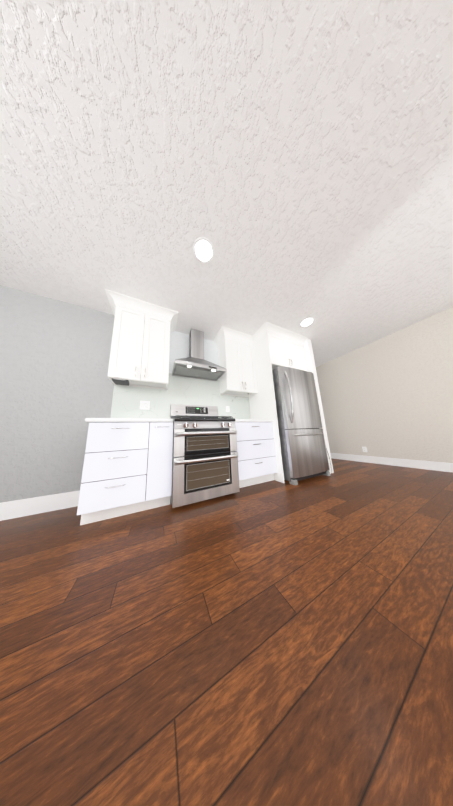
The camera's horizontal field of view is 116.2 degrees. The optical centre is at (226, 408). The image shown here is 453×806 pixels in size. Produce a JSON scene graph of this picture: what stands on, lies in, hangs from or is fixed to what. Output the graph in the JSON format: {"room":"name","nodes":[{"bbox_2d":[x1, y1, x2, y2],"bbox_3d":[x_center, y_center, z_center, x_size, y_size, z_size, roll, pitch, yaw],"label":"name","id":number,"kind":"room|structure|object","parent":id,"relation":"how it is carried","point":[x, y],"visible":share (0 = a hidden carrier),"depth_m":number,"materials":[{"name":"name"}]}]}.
{"room":"kitchen","nodes":[
{"label":"kitchen","id":0,"kind":"room"},
{"bbox_2d":[0,285,218,502],"bbox_3d":[-0.639,-0.088,2.379,7.616,2.520,0.120,3,-12,-25],"label":"wall","id":1,"kind":"structure","parent":0,"point":[56,386],"depth_m":1.64,"materials":[{"name":"grey paint"}]},
{"bbox_2d":[0,490,79,520],"bbox_3d":[-2.652,0.965,1.120,2.588,0.162,0.016,3,-12,-25],"label":"baseboard","id":2,"kind":"structure","parent":1,"relation":"attached to","point":[26,507],"depth_m":1.45,"materials":[{"name":"white wood"}]},
{"bbox_2d":[108,306,169,389],"bbox_3d":[-1.172,-0.828,1.997,0.659,1.003,0.366,3,-12,-25],"label":"upper cabinet","id":3,"kind":"object","parent":1,"relation":"attached to","point":[139,352],"visible":0.9,"depth_m":1.87,"materials":[{"name":"white wood"}]},
{"bbox_2d":[112,378,128,385],"bbox_3d":[-1.350,-0.350,1.806,0.150,0.045,0.178,3,-12,-25],"label":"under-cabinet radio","id":4,"kind":"object","parent":3,"relation":"attached to","point":[120,381],"visible":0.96,"depth_m":1.78,"materials":[{"name":"black plastic"}]},
{"bbox_2d":[110,373,250,418],"bbox_3d":[-0.532,-0.133,2.360,2.189,0.838,0.020,3,-12,-25],"label":"backsplash","id":5,"kind":"structure","parent":1,"relation":"attached to","point":[126,400],"depth_m":2.24,"materials":[{"name":"tile"}]},
{"bbox_2d":[140,401,149,409],"bbox_3d":[-1.166,-0.047,2.015,0.125,0.130,0.010,3,-12,-25],"label":"outlet","id":6,"kind":"object","parent":5,"relation":"attached to","point":[144,405],"visible":1,"depth_m":2.01,"materials":[{"name":"white plastic"}]},
{"bbox_2d":[169,331,218,379],"bbox_3d":[-0.558,-0.937,2.528,0.895,0.804,0.001,3,-12,-25],"label":"wall","id":7,"kind":"structure","parent":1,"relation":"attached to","point":[179,346],"depth_m":2.47,"materials":[{"name":"white paint"}]},
{"bbox_2d":[172,328,226,380],"bbox_3d":[-0.454,-0.967,2.311,0.766,0.834,0.438,3,-12,-25],"label":"range hood","id":8,"kind":"object","parent":7,"relation":"attached to","point":[195,364],"visible":1,"depth_m":2.27,"materials":[{"name":"silver metal"}]},
{"bbox_2d":[105,289,307,345],"bbox_3d":[-0.026,-1.335,2.423,3.242,0.107,0.788,3,-12,-25],"label":"crown molding","id":9,"kind":"structure","parent":1,"relation":"attached to","point":[115,299],"depth_m":2.34,"materials":[{"name":"white wood"}]},
{"bbox_2d":[218,337,257,396],"bbox_3d":[0.217,-0.764,2.660,0.629,1.003,0.366,3,-12,-25],"label":"upper cabinet","id":10,"kind":"object","parent":1,"relation":"attached to","point":[238,363],"visible":0.96,"depth_m":2.54,"materials":[{"name":"white wood"}]},
{"bbox_2d":[268,333,307,371],"bbox_3d":[1.016,-0.963,2.880,0.935,0.600,0.738,3,-12,-25],"label":"upper cabinet","id":11,"kind":"object","parent":1,"relation":"attached to","point":[286,353],"visible":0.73,"depth_m":2.56,"materials":[{"name":"white wood"}]},
{"bbox_2d":[0,458,452,805],"bbox_3d":[0.625,0.659,-0.342,7.616,0.060,5.900,3,-12,-25],"label":"floor","id":12,"kind":"structure","parent":0,"point":[274,643],"depth_m":0.47,"materials":[{"name":"brown wood"}]},
{"bbox_2d":[77,422,172,524],"bbox_3d":[-1.030,0.621,1.611,0.722,0.875,0.636,3,-12,-25],"label":"base cabinet","id":13,"kind":"object","parent":12,"relation":"on","point":[127,467],"visible":1,"depth_m":1.34,"materials":[{"name":"white wood"}]},
{"bbox_2d":[85,418,173,422],"bbox_3d":[-1.060,0.171,1.685,0.752,0.037,0.604,3,-12,-25],"label":"countertop","id":14,"kind":"structure","parent":13,"relation":"on","point":[89,420],"depth_m":1.39,"materials":[{"name":"stone"}]},
{"bbox_2d":[170,404,239,507],"bbox_3d":[-0.334,0.477,1.895,0.758,1.204,0.742,3,-12,-25],"label":"range","id":15,"kind":"object","parent":12,"relation":"on","point":[205,460],"visible":0.96,"depth_m":1.60,"materials":[{"name":"silver metal"}]},
{"bbox_2d":[235,422,277,487],"bbox_3d":[0.304,0.683,2.251,0.708,0.875,0.630,3,-12,-25],"label":"base cabinet","id":16,"kind":"object","parent":12,"relation":"on","point":[257,463],"visible":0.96,"depth_m":2.00,"materials":[{"name":"white wood"}]},
{"bbox_2d":[235,419,272,421],"bbox_3d":[0.287,0.233,2.328,0.709,0.037,0.604,3,-12,-25],"label":"countertop","id":17,"kind":"structure","parent":16,"relation":"on","point":[246,420],"depth_m":2.04,"materials":[{"name":"stone"}]},
{"bbox_2d":[249,333,284,482],"bbox_3d":[0.614,-0.076,2.525,0.022,2.439,0.692,3,-12,-25],"label":"panel","id":18,"kind":"object","parent":12,"relation":"on","point":[262,402],"visible":0.56,"depth_m":2.41,"materials":[{"name":"white wood"}]},
{"bbox_2d":[272,366,330,484],"bbox_3d":[1.107,0.251,2.543,0.830,1.762,0.847,3,-12,-25],"label":"refrigerator","id":19,"kind":"object","parent":12,"relation":"on","point":[303,448],"visible":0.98,"depth_m":2.17,"materials":[{"name":"silver metal"}]},
{"bbox_2d":[0,0,452,366],"bbox_3d":[0.514,-1.874,0.134,7.616,0.060,5.900,3,-12,-25],"label":"ceiling","id":20,"kind":"structure","parent":0,"point":[291,161],"depth_m":0.95,"materials":[{"name":"paint"}]},
{"bbox_2d":[193,237,213,262],"bbox_3d":[-0.227,-1.569,1.407,0.204,0.006,0.204,3,-12,-25],"label":"recessed light","id":21,"kind":"object","parent":20,"relation":"in","point":[203,249],"visible":1,"depth_m":1.40,"materials":[{"name":"white plastic"}]},
{"bbox_2d":[300,317,313,326],"bbox_3d":[1.359,-1.456,2.382,0.204,0.006,0.204,3,-12,-25],"label":"recessed light","id":22,"kind":"object","parent":20,"relation":"in","point":[306,322],"visible":1,"depth_m":2.38,"materials":[{"name":"white plastic"}]},
{"bbox_2d":[303,339,331,464],"bbox_3d":[1.539,-0.080,2.931,0.120,2.520,0.774,3,-12,-25],"label":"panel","id":23,"kind":"structure","parent":0,"point":[309,357],"depth_m":2.67,"materials":[{"name":"paint"}]},
{"bbox_2d":[327,464,333,473],"bbox_3d":[1.591,1.088,2.711,0.121,0.140,0.774,3,-12,-25],"label":"baseboard","id":24,"kind":"structure","parent":23,"relation":"attached to","point":[330,466],"depth_m":2.37,"materials":[{"name":"white wood"}]},
{"bbox_2d":[316,306,452,462],"bbox_3d":[3.920,-0.475,1.386,0.120,2.520,5.700,3,-12,-25],"label":"wall","id":25,"kind":"structure","parent":0,"point":[389,396],"depth_m":2.67,"materials":[{"name":"beige paint"}]},
{"bbox_2d":[330,453,452,472],"bbox_3d":[3.118,1.038,2.800,0.016,0.140,1.948,3,-12,-25],"label":"baseboard","id":26,"kind":"structure","parent":25,"relation":"attached to","point":[435,466],"depth_m":2.61,"materials":[{"name":"white wood"}]}
]}

